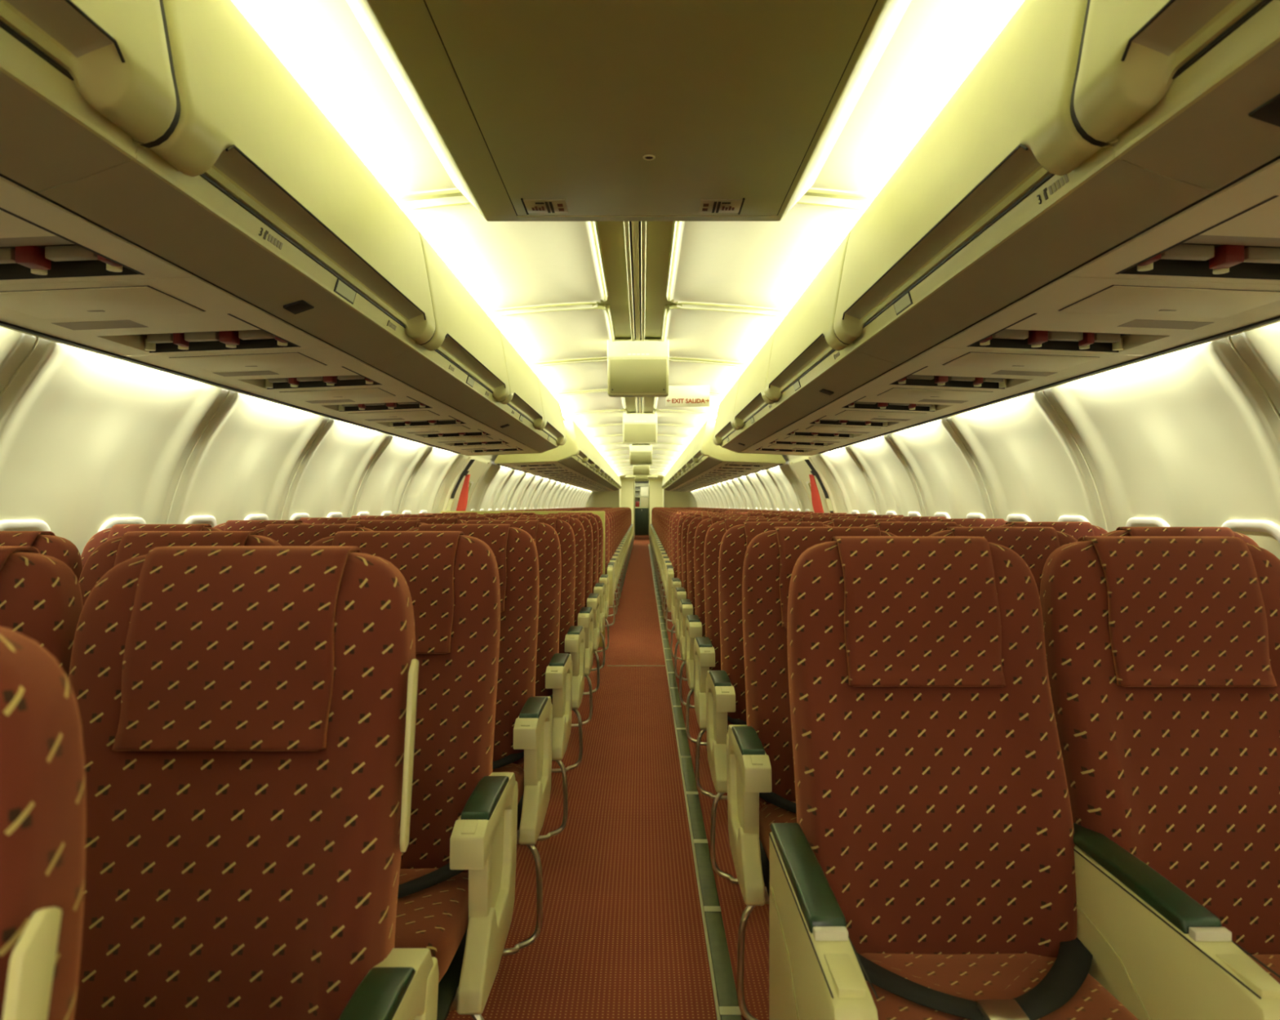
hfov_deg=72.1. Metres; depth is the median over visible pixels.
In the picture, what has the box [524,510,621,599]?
seat
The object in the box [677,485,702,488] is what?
panel
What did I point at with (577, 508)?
seat
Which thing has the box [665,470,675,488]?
bin
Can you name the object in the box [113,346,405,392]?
panel
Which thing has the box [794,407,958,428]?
panel
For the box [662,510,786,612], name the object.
seat
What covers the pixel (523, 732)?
seat
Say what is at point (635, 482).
wall
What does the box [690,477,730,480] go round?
panel
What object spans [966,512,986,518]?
window
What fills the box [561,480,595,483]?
panel
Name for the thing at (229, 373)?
speaker grille
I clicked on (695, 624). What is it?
seat
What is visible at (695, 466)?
bin
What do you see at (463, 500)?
strap
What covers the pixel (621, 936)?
floor
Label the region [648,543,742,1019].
strip
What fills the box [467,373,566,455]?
bin
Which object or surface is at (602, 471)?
bin
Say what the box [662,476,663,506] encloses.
wall
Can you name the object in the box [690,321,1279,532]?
wall
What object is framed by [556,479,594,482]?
panel
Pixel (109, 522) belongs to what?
window
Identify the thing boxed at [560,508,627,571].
seat
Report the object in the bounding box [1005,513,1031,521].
window
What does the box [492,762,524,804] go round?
seat cushion
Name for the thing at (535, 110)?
ceiling panel
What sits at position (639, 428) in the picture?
monitor
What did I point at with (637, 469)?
monitor
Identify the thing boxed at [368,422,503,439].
panel
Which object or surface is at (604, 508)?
seat
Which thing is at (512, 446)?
panel
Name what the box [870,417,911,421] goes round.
speaker grille
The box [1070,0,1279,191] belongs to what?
bin
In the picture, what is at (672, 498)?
wall
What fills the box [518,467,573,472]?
panel
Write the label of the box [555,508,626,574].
seat
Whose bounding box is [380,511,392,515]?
window
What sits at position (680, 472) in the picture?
bin
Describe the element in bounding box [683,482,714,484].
panel
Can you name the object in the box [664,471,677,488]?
bin
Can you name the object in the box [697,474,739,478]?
panel
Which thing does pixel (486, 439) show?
panel
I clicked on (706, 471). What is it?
panel
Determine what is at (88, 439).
wall
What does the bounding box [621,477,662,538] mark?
wall
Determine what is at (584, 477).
panel
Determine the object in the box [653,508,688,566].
seat
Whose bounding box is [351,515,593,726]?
seat
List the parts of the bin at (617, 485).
bin door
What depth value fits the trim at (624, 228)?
3.58 m
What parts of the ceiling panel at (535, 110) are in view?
sign plate, hatch edge trim, sign plate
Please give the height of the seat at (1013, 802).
1.140 m
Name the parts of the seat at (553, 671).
backrest, backrest, backrest, ashtray lid, armrest, frame, plate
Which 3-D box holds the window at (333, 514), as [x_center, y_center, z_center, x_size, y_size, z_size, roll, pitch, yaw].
[-1.764,0.218,5.036,0.061,0.410,0.300,0,0,0]
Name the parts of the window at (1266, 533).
frame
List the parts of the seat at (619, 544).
backrest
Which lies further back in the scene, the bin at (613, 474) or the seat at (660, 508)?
the bin at (613, 474)
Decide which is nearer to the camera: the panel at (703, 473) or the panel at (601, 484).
the panel at (703, 473)
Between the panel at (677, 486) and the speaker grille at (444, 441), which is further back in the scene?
the panel at (677, 486)
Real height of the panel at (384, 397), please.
0.074 m
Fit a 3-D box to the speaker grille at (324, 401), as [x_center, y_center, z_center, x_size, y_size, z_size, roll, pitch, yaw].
[-1.265,-0.444,3.595,0.180,0.009,0.080,0,0,0]
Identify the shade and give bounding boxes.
[1235,530,1279,559]
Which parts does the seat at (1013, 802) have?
armrest, ashtray lid, backrest, backrest, armrest, ashtray lid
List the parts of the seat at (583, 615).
backrest, backrest, armrest, frame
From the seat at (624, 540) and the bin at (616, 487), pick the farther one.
the bin at (616, 487)
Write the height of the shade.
0.346 m
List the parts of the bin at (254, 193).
panel, bin door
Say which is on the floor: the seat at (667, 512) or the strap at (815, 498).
the seat at (667, 512)
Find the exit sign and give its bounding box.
[666,385,709,406]
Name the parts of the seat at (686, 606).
frame, armrest, backrest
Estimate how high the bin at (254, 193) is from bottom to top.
0.436 m
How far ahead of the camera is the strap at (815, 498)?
7.75 m
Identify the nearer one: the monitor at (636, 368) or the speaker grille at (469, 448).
the monitor at (636, 368)
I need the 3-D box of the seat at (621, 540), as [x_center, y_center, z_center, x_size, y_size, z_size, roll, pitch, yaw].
[-0.963,0.556,13.647,1.495,1.140,0.661,0,0,0]
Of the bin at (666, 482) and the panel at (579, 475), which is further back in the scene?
the bin at (666, 482)
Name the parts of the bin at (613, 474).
bin door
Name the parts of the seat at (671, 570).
armrest, backrest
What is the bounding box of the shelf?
[635,483,648,506]
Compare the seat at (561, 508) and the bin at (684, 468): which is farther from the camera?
the seat at (561, 508)
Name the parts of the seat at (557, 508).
backrest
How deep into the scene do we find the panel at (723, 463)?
9.23 m
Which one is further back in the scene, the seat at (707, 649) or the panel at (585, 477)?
the panel at (585, 477)
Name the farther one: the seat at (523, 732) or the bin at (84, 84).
the seat at (523, 732)
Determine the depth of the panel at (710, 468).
10.75 m
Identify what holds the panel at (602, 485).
attached to the bin at (613, 474)
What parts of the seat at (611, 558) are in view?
backrest, frame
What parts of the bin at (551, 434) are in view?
bin end cap, panel, bin door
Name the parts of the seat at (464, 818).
backrest, backrest, backrest, ashtray lid, armrest, frame, plate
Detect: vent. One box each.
[283,299,314,314]
[819,388,834,395]
[1248,93,1279,127]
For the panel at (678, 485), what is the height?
0.074 m
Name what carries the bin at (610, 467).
attached to the ceiling
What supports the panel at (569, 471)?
attached to the bin at (590, 463)
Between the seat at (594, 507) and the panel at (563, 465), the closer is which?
the panel at (563, 465)
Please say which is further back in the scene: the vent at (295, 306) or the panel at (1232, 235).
the vent at (295, 306)
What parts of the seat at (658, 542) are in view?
backrest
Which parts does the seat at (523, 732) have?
backrest, backrest, backrest, ashtray lid, armrest, frame, plate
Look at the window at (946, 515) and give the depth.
4.98 m
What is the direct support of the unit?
on the floor
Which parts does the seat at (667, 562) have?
frame, armrest, backrest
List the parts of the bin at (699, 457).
bin door, panel, bin end cap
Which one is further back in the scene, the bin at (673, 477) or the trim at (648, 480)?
the trim at (648, 480)
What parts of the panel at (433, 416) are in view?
edge rail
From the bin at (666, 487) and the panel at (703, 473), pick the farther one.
the bin at (666, 487)
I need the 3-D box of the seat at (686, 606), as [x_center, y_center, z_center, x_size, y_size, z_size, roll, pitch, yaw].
[0.966,0.602,5.142,1.495,1.140,0.661,0,0,0]
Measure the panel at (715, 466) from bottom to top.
0.074 m
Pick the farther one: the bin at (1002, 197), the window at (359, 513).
the window at (359, 513)
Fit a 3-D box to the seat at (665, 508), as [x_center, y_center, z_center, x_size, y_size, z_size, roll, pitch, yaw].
[0.991,0.554,13.992,1.495,1.140,0.661,0,0,0]
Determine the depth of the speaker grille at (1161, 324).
2.06 m
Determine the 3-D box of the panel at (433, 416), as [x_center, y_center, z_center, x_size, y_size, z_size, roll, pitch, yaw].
[-1.163,-0.472,4.368,0.616,0.074,0.762,0,0,0]
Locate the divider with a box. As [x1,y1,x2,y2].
[440,511,604,646]
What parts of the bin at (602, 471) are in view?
panel, bin door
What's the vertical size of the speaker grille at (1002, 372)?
0.009 m
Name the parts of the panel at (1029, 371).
edge rail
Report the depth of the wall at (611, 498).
27.30 m
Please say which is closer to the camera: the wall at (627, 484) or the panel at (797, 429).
the panel at (797, 429)
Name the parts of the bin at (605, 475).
panel, bin door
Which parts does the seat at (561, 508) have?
backrest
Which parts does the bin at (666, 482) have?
bin door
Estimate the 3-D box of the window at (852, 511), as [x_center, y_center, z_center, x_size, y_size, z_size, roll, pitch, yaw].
[1.748,0.207,7.066,0.061,0.410,0.300,0,0,0]
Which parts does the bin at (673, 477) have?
bin door, panel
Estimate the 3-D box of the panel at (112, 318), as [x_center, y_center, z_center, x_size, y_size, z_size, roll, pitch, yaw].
[-1.169,-0.460,2.082,0.616,0.074,0.762,0,0,0]
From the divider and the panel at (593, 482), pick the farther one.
the panel at (593, 482)
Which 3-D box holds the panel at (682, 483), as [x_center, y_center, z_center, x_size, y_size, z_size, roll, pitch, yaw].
[1.177,-0.548,18.419,0.616,0.074,0.762,0,0,0]
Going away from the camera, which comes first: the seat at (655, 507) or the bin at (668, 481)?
the bin at (668, 481)
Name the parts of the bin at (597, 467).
panel, bin door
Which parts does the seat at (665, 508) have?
backrest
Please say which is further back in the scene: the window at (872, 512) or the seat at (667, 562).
the seat at (667, 562)
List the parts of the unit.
cupboard door, cupboard door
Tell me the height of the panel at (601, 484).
0.074 m
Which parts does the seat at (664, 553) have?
frame, backrest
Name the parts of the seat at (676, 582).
frame, armrest, backrest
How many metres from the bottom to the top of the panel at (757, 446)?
0.074 m
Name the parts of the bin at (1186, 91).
bin door, panel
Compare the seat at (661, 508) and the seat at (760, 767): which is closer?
the seat at (760, 767)
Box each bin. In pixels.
[0,0,180,191]
[0,0,435,364]
[329,227,509,414]
[441,328,544,438]
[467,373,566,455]
[494,417,587,467]
[560,433,595,472]
[570,442,599,475]
[581,449,604,479]
[586,455,608,481]
[591,460,610,483]
[595,463,613,484]
[604,466,615,486]
[607,469,617,488]
[609,472,618,488]
[612,474,620,489]
[613,475,621,490]
[662,474,675,489]
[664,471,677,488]
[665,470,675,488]
[666,466,678,486]
[669,463,686,484]
[671,460,688,483]
[674,454,697,481]
[677,449,702,479]
[681,441,710,475]
[686,433,719,472]
[693,417,785,467]
[712,373,812,455]
[733,327,831,438]
[764,228,937,414]
[833,0,1279,364]
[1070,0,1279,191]
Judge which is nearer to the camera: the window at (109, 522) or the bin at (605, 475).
the window at (109, 522)
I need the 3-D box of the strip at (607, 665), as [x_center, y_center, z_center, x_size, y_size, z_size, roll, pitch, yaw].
[-0.028,1.163,6.577,0.438,0.003,0.012,0,0,0]
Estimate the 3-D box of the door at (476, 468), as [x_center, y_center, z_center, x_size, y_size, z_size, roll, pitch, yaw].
[-1.607,0.336,8.162,0.318,1.600,1.010,0,0,0]
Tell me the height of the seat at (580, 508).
1.140 m
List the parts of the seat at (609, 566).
backrest, armrest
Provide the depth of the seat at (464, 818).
1.84 m
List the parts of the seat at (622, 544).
backrest, frame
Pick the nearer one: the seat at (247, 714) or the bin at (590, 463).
the seat at (247, 714)
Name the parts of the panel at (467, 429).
edge rail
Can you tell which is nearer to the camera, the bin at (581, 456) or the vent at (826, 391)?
the vent at (826, 391)
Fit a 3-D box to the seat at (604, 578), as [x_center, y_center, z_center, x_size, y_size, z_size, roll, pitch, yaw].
[-0.982,0.592,6.987,1.495,1.140,0.661,0,0,0]
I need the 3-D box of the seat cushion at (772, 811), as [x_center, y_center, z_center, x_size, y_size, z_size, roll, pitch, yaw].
[0.512,0.774,2.043,0.444,0.123,0.430,0,0,0]
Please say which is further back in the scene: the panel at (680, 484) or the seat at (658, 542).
the panel at (680, 484)
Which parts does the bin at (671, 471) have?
bin door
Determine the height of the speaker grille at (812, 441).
0.009 m
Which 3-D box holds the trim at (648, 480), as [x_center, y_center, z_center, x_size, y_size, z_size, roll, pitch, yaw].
[0.073,-1.132,34.969,0.540,0.115,0.050,0,0,0]
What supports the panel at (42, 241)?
attached to the bin at (254, 193)
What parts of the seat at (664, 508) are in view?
backrest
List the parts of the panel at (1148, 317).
edge rail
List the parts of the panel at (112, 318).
edge rail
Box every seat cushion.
[394,867,468,982]
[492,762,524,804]
[759,800,796,859]
[860,952,1138,1019]
[1247,953,1279,982]
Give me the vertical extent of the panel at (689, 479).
0.074 m
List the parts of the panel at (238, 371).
edge rail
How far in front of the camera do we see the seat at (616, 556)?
10.05 m
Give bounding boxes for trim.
[623,221,646,445]
[623,228,646,401]
[625,475,657,477]
[635,480,648,482]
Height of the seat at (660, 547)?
1.140 m
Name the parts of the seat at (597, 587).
backrest, armrest, frame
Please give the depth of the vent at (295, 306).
2.02 m
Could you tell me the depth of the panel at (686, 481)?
16.08 m
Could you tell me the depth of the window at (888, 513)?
6.02 m
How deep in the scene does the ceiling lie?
3.15 m
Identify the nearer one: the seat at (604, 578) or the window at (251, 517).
the window at (251, 517)
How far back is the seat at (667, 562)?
8.87 m
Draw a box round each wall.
[0,326,592,555]
[586,489,618,507]
[619,476,621,506]
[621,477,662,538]
[633,480,635,539]
[635,482,648,506]
[648,480,649,537]
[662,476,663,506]
[664,489,697,507]
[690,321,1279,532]
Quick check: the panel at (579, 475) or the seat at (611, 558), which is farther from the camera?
the panel at (579, 475)
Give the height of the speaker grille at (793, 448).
0.009 m
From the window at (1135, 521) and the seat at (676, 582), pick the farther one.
the seat at (676, 582)
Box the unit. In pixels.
[635,483,648,535]
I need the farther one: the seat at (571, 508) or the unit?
the unit
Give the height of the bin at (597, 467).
0.436 m
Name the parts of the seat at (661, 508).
backrest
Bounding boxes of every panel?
[0,176,192,284]
[0,275,332,358]
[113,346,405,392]
[239,383,450,413]
[315,407,481,428]
[346,0,911,221]
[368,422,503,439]
[406,434,520,447]
[435,443,533,453]
[460,449,538,455]
[495,461,563,467]
[509,464,568,470]
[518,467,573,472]
[527,470,578,475]
[535,472,581,476]
[542,474,584,478]
[547,475,587,479]
[551,477,591,480]
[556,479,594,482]
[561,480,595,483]
[564,481,597,484]
[568,482,599,484]
[571,483,600,485]
[574,484,602,486]
[577,484,604,487]
[580,485,605,488]
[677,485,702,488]
[678,484,705,487]
[680,484,708,486]
[681,483,711,485]
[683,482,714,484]
[684,481,717,484]
[686,480,722,483]
[688,479,724,481]
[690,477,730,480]
[693,475,733,479]
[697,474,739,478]
[699,472,746,476]
[702,470,753,475]
[706,467,762,472]
[711,465,770,470]
[716,461,784,467]
[740,449,817,455]
[744,442,841,453]
[757,434,870,447]
[773,422,906,439]
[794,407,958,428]
[822,383,1031,413]
[866,346,1154,392]
[935,274,1279,357]
[1066,159,1279,284]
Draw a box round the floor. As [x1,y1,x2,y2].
[445,535,768,1019]
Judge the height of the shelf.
0.955 m
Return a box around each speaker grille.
[52,320,148,329]
[212,370,279,376]
[304,399,355,403]
[365,417,404,421]
[405,431,439,433]
[437,440,465,442]
[461,448,485,449]
[792,448,817,449]
[812,440,839,442]
[837,431,870,433]
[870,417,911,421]
[918,399,968,403]
[991,369,1057,376]
[1117,319,1213,329]
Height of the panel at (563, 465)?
0.074 m
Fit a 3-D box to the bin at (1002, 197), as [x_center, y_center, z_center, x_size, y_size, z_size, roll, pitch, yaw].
[0.995,-0.669,1.995,0.792,0.436,1.523,0,0,0]
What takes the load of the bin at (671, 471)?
attached to the ceiling
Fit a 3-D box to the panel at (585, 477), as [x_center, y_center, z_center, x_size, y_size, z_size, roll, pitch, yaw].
[-1.134,-0.528,14.616,0.616,0.074,0.762,0,0,0]
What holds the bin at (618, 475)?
attached to the ceiling
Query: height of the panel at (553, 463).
0.074 m
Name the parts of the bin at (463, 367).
panel, bin door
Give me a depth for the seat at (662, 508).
15.61 m
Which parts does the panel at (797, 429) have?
edge rail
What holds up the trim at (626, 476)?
attached to the ceiling
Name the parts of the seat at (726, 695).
plate, frame, armrest, ashtray lid, backrest, backrest, backrest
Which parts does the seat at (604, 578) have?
backrest, armrest, frame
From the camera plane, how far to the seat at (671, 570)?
8.13 m
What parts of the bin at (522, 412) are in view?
panel, bin door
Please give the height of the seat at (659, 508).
1.140 m
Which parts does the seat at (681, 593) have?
frame, armrest, backrest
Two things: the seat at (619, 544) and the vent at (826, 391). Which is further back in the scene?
the seat at (619, 544)
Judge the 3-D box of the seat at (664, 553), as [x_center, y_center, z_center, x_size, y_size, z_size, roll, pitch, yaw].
[0.980,0.575,10.242,1.495,1.140,0.661,0,0,0]
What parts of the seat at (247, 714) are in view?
backrest, armrest, trim, frame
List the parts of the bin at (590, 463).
panel, bin door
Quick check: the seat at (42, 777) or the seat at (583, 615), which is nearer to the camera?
the seat at (42, 777)
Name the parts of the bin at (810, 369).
bin door, panel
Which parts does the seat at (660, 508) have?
backrest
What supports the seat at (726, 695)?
on the floor
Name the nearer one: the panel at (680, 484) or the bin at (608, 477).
the bin at (608, 477)
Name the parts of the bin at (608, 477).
panel, bin door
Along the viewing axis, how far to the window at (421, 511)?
7.04 m
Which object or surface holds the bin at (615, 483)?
attached to the ceiling
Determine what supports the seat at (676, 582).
on the floor
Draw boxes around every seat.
[0,530,518,1019]
[0,546,439,1019]
[0,626,85,1019]
[80,524,552,955]
[213,520,572,839]
[298,517,585,772]
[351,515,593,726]
[389,514,599,694]
[418,513,604,671]
[441,512,608,652]
[499,510,619,607]
[517,509,622,593]
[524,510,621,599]
[537,508,626,578]
[539,509,623,587]
[545,509,624,582]
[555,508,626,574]
[556,507,628,564]
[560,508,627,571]
[564,508,628,563]
[570,507,629,562]
[573,507,630,559]
[577,507,630,551]
[579,506,632,547]
[579,507,631,554]
[591,506,633,543]
[594,506,633,537]
[604,507,631,554]
[604,511,617,616]
[604,513,614,626]
[605,507,631,551]
[649,506,692,545]
[650,506,702,541]
[651,507,678,553]
[652,507,704,548]
[653,507,709,561]
[653,507,724,561]
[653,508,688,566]
[653,508,719,569]
[654,508,724,573]
[655,508,728,577]
[656,508,746,581]
[657,509,738,585]
[657,509,745,591]
[658,509,767,596]
[660,510,761,604]
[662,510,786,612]
[663,511,783,621]
[665,511,813,632]
[670,512,846,659]
[674,513,871,680]
[679,515,903,707]
[684,515,946,745]
[693,518,1007,799]
[706,521,1107,884]
[726,526,1258,1019]
[768,536,1279,1019]
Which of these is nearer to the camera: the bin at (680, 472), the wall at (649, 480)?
the bin at (680, 472)
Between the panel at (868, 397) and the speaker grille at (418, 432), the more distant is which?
the speaker grille at (418, 432)
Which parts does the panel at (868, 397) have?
edge rail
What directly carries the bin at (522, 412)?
attached to the ceiling
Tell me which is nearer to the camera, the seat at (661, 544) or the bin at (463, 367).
the bin at (463, 367)
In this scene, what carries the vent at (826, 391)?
attached to the bin at (810, 369)
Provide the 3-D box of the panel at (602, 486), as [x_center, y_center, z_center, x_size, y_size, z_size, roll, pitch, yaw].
[-1.117,-0.561,20.712,0.616,0.074,0.762,0,0,0]
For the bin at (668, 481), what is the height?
0.436 m
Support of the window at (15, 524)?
in the wall at (88, 439)
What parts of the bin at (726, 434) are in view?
bin door, panel, bin end cap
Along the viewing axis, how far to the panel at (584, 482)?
16.77 m
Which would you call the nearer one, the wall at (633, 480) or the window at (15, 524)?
the window at (15, 524)
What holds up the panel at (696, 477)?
attached to the bin at (680, 472)
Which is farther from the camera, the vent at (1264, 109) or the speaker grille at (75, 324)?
the speaker grille at (75, 324)
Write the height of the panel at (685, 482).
0.074 m
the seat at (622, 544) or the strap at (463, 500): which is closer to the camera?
the strap at (463, 500)
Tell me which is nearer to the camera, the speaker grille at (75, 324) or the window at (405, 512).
the speaker grille at (75, 324)
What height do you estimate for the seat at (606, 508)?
1.140 m
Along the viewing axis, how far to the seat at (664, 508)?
14.85 m
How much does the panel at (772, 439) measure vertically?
0.074 m
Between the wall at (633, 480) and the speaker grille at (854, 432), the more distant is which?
the wall at (633, 480)
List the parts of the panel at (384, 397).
edge rail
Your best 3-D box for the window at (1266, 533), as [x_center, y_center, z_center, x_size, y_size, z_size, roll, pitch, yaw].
[1.735,0.232,2.477,0.061,0.410,0.300,0,0,0]
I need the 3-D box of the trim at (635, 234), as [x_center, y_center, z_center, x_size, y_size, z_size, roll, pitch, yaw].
[0.014,-1.034,13.845,0.076,0.026,32.100,0,0,0]
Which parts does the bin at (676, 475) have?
bin door, panel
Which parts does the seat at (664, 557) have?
frame, backrest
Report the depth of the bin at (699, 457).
8.80 m
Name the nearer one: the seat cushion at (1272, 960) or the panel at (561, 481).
the seat cushion at (1272, 960)
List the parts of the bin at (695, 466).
bin door, panel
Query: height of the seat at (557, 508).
1.140 m
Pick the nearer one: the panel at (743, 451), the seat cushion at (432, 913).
the seat cushion at (432, 913)
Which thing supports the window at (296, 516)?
in the wall at (88, 439)
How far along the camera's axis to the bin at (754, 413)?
4.90 m
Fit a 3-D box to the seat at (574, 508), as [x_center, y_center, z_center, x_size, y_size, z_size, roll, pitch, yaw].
[-0.951,0.532,18.147,1.495,1.140,0.661,0,0,0]
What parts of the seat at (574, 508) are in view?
backrest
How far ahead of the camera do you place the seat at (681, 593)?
6.05 m
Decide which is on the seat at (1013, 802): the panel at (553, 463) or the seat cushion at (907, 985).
the seat cushion at (907, 985)
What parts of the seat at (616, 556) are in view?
backrest, armrest, frame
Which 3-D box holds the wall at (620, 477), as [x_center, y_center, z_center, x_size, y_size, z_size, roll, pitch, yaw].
[-0.675,-0.055,28.682,0.060,2.200,2.640,0,0,0]
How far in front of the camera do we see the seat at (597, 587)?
6.37 m
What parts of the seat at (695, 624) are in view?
frame, armrest, backrest, backrest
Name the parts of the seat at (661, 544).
backrest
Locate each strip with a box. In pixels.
[607,665,665,666]
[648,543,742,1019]
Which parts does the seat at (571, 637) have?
backrest, backrest, ashtray lid, armrest, frame, plate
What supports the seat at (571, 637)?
on the floor
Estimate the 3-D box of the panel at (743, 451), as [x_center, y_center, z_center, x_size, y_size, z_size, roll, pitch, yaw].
[1.142,-0.469,7.184,0.610,0.029,0.311,0,0,0]
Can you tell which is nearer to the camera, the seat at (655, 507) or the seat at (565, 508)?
the seat at (565, 508)
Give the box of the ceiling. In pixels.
[231,0,1024,477]
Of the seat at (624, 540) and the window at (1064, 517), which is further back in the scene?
the seat at (624, 540)
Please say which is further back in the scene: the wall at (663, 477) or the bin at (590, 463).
the wall at (663, 477)
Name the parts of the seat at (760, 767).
plate, frame, armrest, ashtray lid, backrest, backrest, backrest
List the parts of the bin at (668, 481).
bin door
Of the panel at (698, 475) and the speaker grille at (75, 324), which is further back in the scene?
the panel at (698, 475)
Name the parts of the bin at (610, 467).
bin door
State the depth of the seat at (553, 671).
3.37 m
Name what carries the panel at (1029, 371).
attached to the bin at (810, 369)
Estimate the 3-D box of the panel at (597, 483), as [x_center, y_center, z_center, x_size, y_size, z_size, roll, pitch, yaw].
[-1.123,-0.548,18.425,0.616,0.074,0.762,0,0,0]
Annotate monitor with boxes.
[607,338,668,396]
[622,412,657,443]
[629,444,652,464]
[632,464,649,475]
[635,475,648,480]
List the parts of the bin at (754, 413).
bin door, panel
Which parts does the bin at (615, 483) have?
bin door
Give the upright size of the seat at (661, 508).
1.140 m
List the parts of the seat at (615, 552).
backrest, frame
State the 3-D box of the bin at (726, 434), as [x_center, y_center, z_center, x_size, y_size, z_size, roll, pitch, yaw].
[1.031,-0.682,6.625,0.837,0.460,1.638,0,0,0]
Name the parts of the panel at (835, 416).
edge rail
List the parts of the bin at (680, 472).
bin door, panel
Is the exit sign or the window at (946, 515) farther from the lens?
the exit sign
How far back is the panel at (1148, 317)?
2.00 m
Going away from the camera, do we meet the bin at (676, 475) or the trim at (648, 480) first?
the bin at (676, 475)
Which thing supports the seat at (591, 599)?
on the floor
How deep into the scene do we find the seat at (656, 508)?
20.88 m
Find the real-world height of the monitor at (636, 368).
0.317 m
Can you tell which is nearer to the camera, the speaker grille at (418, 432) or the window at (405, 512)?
the speaker grille at (418, 432)
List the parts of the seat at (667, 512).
frame, backrest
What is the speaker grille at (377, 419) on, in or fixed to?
attached to the panel at (433, 416)
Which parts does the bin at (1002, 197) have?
bin door, panel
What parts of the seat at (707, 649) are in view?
frame, armrest, ashtray lid, backrest, backrest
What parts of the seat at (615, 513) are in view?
backrest, frame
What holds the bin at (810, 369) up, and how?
attached to the ceiling
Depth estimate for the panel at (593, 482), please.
17.63 m
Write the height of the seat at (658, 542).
1.140 m
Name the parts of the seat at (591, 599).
backrest, armrest, frame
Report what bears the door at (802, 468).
in the wall at (1189, 437)
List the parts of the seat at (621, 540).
backrest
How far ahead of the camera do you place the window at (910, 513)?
5.51 m
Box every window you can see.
[0,519,50,530]
[97,516,146,532]
[182,515,217,527]
[243,513,268,519]
[288,512,309,519]
[325,511,342,517]
[355,511,369,515]
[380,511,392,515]
[401,510,411,514]
[419,510,427,513]
[851,510,859,513]
[866,510,876,515]
[885,511,897,515]
[907,511,920,515]
[934,511,951,518]
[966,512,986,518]
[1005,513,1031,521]
[1057,515,1089,522]
[1125,516,1170,526]
[1221,519,1279,559]
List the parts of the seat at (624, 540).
backrest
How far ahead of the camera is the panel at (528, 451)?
7.18 m
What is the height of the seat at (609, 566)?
1.140 m
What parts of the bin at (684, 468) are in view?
bin door, panel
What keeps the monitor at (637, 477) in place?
attached to the ceiling
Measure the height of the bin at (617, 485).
0.436 m
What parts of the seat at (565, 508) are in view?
backrest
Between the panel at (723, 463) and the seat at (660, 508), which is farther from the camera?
the seat at (660, 508)
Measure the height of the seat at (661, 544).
1.140 m
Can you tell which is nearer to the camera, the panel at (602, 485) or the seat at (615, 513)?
the seat at (615, 513)
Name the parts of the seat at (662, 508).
backrest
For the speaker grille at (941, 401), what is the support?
attached to the panel at (868, 397)
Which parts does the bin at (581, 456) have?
bin end cap, panel, bin door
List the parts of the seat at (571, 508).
backrest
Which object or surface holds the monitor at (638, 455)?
attached to the ceiling
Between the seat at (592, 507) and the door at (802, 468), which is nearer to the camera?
the door at (802, 468)
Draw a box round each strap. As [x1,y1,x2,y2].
[456,474,470,511]
[808,474,823,512]
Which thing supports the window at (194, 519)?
in the wall at (88, 439)
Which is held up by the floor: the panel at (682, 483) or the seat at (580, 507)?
the seat at (580, 507)
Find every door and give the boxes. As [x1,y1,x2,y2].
[442,456,490,511]
[789,456,837,512]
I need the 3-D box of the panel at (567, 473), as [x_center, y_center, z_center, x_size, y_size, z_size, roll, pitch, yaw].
[-1.141,-0.515,12.330,0.616,0.074,0.762,0,0,0]
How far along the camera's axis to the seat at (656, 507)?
23.25 m
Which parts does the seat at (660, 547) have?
frame, backrest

